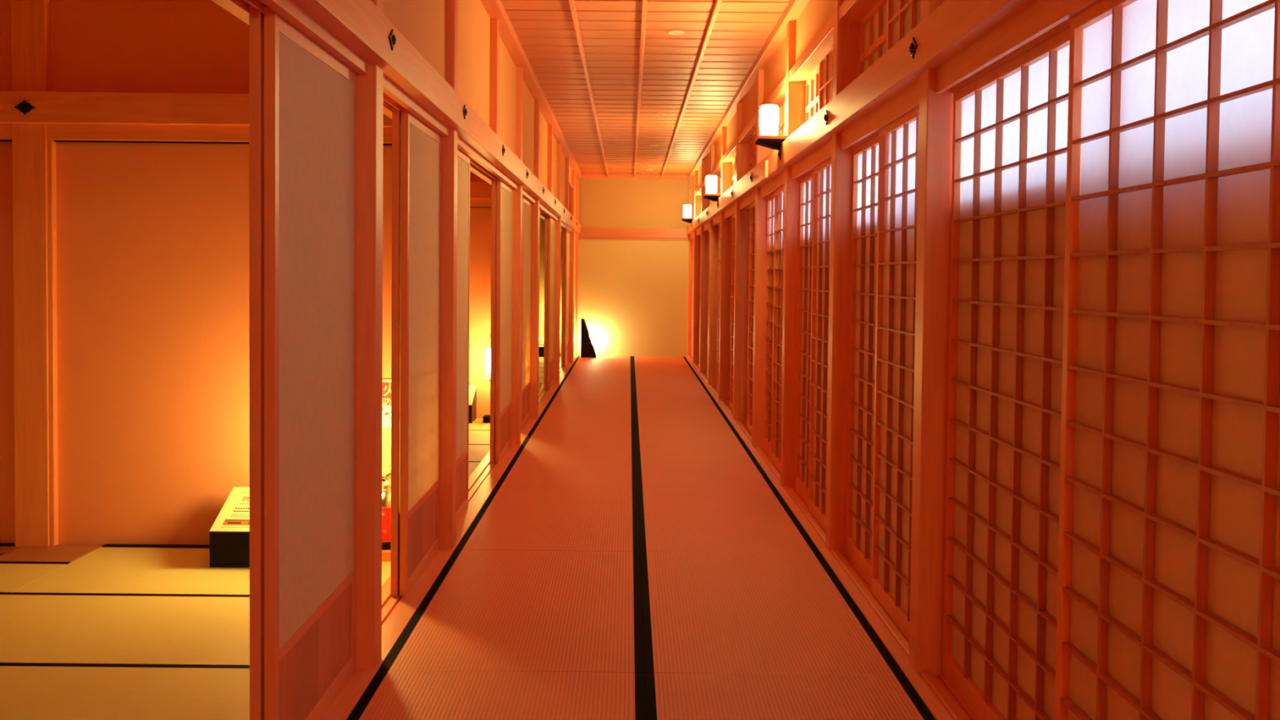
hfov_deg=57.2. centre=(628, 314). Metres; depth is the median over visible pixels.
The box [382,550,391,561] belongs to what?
plinth
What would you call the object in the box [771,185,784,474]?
lattice screen
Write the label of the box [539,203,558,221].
trim
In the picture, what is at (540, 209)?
screen
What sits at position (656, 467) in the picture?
mat
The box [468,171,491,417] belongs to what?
wall partition
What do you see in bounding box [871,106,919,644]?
lattice screen
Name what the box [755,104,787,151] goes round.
wall sconce
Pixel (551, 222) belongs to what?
screen
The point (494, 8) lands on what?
trim
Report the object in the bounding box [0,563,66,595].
mat
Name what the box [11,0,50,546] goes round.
wooden post
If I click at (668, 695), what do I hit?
mat
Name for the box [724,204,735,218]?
trim
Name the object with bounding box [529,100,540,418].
pillar
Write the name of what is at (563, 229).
screen
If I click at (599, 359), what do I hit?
mat
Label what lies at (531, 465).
mat
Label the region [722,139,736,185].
window
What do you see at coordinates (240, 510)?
print
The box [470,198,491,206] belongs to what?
trim
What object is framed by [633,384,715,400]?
mat
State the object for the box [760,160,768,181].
wooden box
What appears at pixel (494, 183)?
screen
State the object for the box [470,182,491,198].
wall
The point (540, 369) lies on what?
mat
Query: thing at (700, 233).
lattice screen
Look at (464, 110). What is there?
nail cover
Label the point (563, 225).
trim
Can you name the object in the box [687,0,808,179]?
trim
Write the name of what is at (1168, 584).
lattice screen
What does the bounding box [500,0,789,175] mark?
ceiling
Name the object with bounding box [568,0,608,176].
trim
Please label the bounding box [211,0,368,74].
trim
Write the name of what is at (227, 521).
print
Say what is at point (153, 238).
wall partition
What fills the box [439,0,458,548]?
trim
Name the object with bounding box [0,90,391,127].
trim
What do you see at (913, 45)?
nail cover
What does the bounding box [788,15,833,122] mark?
window
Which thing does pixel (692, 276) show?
end panel
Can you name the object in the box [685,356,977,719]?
trim
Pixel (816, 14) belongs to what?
wall
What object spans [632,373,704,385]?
mat
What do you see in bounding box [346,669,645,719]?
mat
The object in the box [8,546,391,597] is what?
mat
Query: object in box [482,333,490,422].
floor lamp
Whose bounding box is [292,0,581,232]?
trim
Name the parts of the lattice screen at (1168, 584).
frame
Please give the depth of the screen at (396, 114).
5.04 m
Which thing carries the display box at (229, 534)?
on the mat at (104, 571)
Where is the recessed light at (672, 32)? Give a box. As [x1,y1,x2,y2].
[666,30,684,34]
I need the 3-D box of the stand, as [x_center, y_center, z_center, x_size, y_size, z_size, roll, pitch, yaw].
[-0.681,0.401,20.064,0.266,0.660,0.160,1,2,0]
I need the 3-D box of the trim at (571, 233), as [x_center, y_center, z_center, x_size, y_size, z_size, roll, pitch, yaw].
[-0.957,-0.772,18.705,0.160,3.190,0.120,1,2,0]
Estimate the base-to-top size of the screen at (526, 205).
2.107 m
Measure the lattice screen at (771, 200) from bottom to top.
2.059 m
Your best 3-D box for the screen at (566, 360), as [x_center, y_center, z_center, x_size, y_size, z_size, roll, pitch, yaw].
[-0.962,-0.267,18.226,0.030,2.107,0.946,1,2,0]
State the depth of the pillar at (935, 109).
4.12 m
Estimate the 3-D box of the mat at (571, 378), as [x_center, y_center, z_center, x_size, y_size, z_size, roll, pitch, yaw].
[-0.410,0.897,15.968,0.938,0.056,1.818,1,2,0]
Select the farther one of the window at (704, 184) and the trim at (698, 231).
the trim at (698, 231)
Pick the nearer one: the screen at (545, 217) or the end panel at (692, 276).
the screen at (545, 217)
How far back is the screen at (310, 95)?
3.50 m
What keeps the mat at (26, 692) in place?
on the floor
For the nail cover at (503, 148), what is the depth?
7.75 m
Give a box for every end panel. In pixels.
[577,239,688,356]
[690,238,693,358]
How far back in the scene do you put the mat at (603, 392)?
14.06 m
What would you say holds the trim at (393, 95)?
attached to the wall at (422, 22)
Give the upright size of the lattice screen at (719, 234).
2.059 m
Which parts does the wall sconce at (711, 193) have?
lamp shade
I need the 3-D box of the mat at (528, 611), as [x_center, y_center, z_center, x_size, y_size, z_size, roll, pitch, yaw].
[-0.414,1.257,5.054,0.938,0.056,1.818,1,2,0]
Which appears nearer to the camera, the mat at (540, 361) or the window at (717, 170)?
the window at (717, 170)
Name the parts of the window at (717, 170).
frame, sash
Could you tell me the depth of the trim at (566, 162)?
16.81 m
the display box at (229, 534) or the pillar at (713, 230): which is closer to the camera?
the display box at (229, 534)
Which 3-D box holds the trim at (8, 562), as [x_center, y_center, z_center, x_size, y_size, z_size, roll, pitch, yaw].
[-2.943,1.210,5.604,0.538,0.052,0.030,1,2,0]
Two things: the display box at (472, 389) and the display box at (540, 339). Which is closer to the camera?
the display box at (472, 389)
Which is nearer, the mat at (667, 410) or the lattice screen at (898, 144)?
the lattice screen at (898, 144)
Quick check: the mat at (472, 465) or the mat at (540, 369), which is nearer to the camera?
the mat at (472, 465)
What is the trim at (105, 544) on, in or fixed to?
attached to the wall partition at (153, 238)
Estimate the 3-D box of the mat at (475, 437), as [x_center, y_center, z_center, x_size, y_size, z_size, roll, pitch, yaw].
[-2.007,1.075,10.079,1.806,0.056,0.892,1,2,0]
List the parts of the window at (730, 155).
frame, sash, sash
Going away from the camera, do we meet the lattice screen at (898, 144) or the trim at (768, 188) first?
the lattice screen at (898, 144)
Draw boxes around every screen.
[263,6,357,719]
[390,106,401,596]
[399,107,441,595]
[455,148,470,524]
[489,177,497,462]
[494,177,512,462]
[520,196,531,430]
[537,208,540,406]
[543,215,547,391]
[546,215,555,391]
[560,228,564,367]
[563,227,569,367]
[698,233,701,368]
[706,228,709,378]
[716,222,720,392]
[729,213,735,410]
[746,202,755,436]
[764,193,774,456]
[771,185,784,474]
[795,172,813,503]
[808,157,831,533]
[846,134,879,583]
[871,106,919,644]
[942,26,1070,719]
[1054,0,1279,719]
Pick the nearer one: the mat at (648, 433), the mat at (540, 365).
the mat at (648, 433)
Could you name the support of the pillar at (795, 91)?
attached to the wall at (816, 14)
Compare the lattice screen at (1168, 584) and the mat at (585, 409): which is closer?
the lattice screen at (1168, 584)
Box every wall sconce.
[681,204,694,223]
[703,175,721,202]
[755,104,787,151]
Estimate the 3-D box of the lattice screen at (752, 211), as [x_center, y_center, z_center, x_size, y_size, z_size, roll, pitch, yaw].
[1.095,0.042,10.141,0.030,2.059,0.905,1,2,0]
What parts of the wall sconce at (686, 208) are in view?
lamp shade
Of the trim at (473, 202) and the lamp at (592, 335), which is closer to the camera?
the trim at (473, 202)
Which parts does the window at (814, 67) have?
frame, sash, pane, sash, pane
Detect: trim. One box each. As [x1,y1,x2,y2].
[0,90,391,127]
[0,123,391,143]
[0,139,391,145]
[0,542,14,546]
[0,561,70,564]
[47,139,58,546]
[102,543,209,548]
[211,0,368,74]
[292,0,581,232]
[320,355,577,719]
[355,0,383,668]
[382,75,448,136]
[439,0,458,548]
[457,136,517,189]
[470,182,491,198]
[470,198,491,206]
[480,0,582,177]
[488,17,498,135]
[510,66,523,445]
[522,188,535,203]
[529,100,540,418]
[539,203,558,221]
[546,124,552,192]
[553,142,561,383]
[560,220,572,231]
[564,157,568,211]
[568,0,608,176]
[568,168,574,362]
[574,177,578,355]
[578,227,688,238]
[578,236,688,240]
[582,174,687,179]
[633,0,647,177]
[660,0,722,177]
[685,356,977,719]
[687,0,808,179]
[687,0,1037,234]
[687,178,692,356]
[692,170,701,364]
[696,227,701,235]
[699,159,709,373]
[703,222,709,231]
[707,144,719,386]
[712,213,720,226]
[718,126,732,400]
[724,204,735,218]
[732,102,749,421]
[739,191,755,209]
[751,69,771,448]
[760,171,784,197]
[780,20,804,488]
[791,139,831,179]
[825,0,859,554]
[841,80,919,149]
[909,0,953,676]
[936,0,1099,93]
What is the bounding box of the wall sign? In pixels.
[382,379,391,427]
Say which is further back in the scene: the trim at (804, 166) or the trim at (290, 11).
the trim at (804, 166)
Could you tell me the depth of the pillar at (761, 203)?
9.57 m
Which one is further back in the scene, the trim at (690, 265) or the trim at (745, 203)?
the trim at (690, 265)
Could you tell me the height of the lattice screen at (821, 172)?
2.059 m
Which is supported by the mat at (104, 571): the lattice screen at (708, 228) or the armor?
the armor
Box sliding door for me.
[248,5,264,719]
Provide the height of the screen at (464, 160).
2.107 m
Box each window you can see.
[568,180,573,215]
[695,184,701,195]
[702,173,710,205]
[711,158,721,193]
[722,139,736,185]
[737,114,755,171]
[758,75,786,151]
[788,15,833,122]
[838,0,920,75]
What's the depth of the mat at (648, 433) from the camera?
10.39 m
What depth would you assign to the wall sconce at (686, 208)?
18.63 m
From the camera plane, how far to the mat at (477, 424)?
10.85 m
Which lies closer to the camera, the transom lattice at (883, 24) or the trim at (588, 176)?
the transom lattice at (883, 24)
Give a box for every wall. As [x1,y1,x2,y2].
[383,0,576,357]
[538,177,689,356]
[692,0,833,217]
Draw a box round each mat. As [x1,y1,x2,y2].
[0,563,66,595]
[0,595,249,668]
[0,666,249,719]
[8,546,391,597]
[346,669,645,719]
[379,549,644,672]
[455,485,639,551]
[468,417,489,430]
[468,430,489,444]
[468,444,489,462]
[468,462,480,476]
[496,445,637,487]
[521,418,635,447]
[538,359,560,363]
[538,363,543,367]
[538,367,543,372]
[538,372,543,377]
[538,377,543,383]
[538,399,634,419]
[551,384,633,399]
[560,372,633,384]
[568,363,632,373]
[573,355,632,363]
[631,355,689,364]
[632,363,696,373]
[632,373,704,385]
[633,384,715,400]
[634,400,728,421]
[635,419,747,448]
[635,446,775,488]
[637,487,820,553]
[640,551,904,678]
[644,672,935,719]
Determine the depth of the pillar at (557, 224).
15.02 m
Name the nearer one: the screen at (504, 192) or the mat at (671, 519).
the mat at (671, 519)
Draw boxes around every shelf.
[703,193,721,195]
[755,134,787,141]
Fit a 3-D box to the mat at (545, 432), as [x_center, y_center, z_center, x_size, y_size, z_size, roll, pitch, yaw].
[-0.412,1.077,10.511,0.938,0.056,1.818,1,2,0]
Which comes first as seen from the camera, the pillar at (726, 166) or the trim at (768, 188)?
the trim at (768, 188)
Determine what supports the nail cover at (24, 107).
attached to the wall partition at (153, 238)
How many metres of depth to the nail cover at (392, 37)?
4.12 m
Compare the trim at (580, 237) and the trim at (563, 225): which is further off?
the trim at (580, 237)
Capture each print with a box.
[225,519,249,524]
[233,503,249,517]
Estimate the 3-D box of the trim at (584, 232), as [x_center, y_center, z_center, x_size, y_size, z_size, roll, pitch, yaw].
[0.084,-1.411,20.349,1.920,0.160,0.070,1,2,0]
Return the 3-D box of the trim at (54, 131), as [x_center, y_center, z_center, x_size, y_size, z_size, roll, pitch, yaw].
[-3.014,-0.916,5.889,3.955,0.078,0.050,1,2,0]
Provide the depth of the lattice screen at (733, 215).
12.37 m
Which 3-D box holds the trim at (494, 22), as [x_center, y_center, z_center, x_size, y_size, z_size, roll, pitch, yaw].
[-0.894,-1.561,7.753,0.060,0.890,0.080,1,2,0]
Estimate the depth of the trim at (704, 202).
16.84 m
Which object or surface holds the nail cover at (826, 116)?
attached to the wall
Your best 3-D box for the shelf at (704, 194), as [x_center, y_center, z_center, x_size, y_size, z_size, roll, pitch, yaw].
[0.945,-1.347,13.238,0.195,0.022,0.190,1,2,0]
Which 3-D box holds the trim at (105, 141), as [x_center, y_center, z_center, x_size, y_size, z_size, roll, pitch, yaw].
[-3.014,-0.874,5.903,3.955,0.007,0.024,1,2,0]
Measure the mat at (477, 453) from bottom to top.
0.056 m
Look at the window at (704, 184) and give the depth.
16.53 m
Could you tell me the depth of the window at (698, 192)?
17.93 m
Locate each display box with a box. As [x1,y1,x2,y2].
[209,487,249,568]
[468,385,476,422]
[538,337,543,356]
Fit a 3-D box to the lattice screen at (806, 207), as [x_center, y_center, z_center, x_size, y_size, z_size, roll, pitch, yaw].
[1.131,0.137,7.298,0.030,2.059,0.905,1,2,0]
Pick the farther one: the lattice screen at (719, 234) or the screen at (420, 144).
the lattice screen at (719, 234)
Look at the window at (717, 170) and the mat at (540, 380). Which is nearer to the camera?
the window at (717, 170)
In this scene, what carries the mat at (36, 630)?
on the floor
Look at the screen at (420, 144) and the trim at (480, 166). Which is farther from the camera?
the trim at (480, 166)
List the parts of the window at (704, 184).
frame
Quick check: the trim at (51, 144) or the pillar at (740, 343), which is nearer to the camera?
the trim at (51, 144)
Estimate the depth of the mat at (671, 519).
6.69 m
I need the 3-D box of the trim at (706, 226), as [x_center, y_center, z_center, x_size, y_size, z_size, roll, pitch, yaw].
[1.132,-1.233,15.958,0.120,0.145,1.700,1,2,0]
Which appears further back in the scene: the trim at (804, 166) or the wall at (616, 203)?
the wall at (616, 203)
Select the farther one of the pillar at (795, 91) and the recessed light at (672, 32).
the recessed light at (672, 32)
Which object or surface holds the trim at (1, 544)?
attached to the wall partition at (153, 238)
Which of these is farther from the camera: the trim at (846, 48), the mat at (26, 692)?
the trim at (846, 48)
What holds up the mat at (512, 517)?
on the floor
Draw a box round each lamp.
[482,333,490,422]
[590,330,602,344]
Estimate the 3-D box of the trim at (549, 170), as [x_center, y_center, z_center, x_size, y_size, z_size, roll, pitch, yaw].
[-0.893,-1.741,13.210,0.060,0.890,0.080,1,2,0]
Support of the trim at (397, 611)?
attached to the wall at (422, 22)
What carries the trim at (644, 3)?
attached to the ceiling
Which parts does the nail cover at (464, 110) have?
plate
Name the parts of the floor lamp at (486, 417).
lamp shade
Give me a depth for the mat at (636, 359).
19.48 m
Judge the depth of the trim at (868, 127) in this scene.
4.98 m
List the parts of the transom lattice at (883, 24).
frame, sash, pane, sash, pane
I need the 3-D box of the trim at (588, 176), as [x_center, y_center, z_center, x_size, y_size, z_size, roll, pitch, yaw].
[0.104,-2.386,20.327,1.830,0.070,0.050,1,2,0]
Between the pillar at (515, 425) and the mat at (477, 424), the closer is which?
the pillar at (515, 425)
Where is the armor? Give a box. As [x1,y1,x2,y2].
[382,465,391,550]
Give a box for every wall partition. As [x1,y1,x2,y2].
[0,0,391,554]
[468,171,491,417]
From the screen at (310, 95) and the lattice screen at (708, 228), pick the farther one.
the lattice screen at (708, 228)
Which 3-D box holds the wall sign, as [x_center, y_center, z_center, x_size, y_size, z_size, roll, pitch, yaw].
[-1.212,0.452,5.952,0.300,0.244,0.009,1,2,0]
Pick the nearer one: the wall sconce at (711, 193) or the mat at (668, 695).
the mat at (668, 695)
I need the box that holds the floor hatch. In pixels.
[0,544,102,562]
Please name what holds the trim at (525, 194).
attached to the wall at (422, 22)
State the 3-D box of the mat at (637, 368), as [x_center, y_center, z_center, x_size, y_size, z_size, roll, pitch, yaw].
[0.519,0.846,17.787,0.918,0.056,1.818,1,2,0]
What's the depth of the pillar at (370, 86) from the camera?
4.12 m
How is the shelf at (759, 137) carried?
attached to the wall sconce at (768, 137)
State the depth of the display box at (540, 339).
20.04 m
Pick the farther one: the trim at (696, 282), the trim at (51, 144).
the trim at (696, 282)
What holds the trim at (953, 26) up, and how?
attached to the wall
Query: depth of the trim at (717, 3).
9.67 m
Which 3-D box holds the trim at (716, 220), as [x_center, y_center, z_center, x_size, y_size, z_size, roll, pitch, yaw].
[1.132,-1.173,14.139,0.120,0.145,1.700,1,2,0]
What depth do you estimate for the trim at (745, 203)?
10.66 m
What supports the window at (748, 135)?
in the wall at (816, 14)
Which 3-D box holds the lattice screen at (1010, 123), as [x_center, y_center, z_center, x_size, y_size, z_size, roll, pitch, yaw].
[1.129,0.262,3.508,0.030,2.059,1.185,1,2,0]
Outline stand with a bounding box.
[580,318,596,357]
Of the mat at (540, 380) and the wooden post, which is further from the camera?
the mat at (540, 380)
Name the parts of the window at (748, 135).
frame, sash, sash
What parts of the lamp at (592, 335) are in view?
lamp shade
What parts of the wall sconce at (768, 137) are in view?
lamp shade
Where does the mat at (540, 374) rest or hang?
on the floor
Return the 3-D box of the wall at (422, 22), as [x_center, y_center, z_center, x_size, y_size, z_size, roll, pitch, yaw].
[-0.976,-0.428,7.200,0.100,3.160,26.420,1,2,0]
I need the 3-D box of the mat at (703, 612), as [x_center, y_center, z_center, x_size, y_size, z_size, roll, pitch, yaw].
[0.515,1.266,5.054,0.918,0.056,1.818,1,2,0]
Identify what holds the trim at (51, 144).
attached to the wall partition at (153, 238)
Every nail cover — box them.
[13,99,35,115]
[388,29,396,50]
[462,104,467,119]
[502,144,505,155]
[823,110,828,124]
[908,36,917,58]
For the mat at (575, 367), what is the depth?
17.70 m
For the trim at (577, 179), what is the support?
attached to the wall at (422, 22)
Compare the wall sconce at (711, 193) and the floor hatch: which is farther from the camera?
the wall sconce at (711, 193)
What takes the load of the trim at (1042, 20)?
attached to the wall

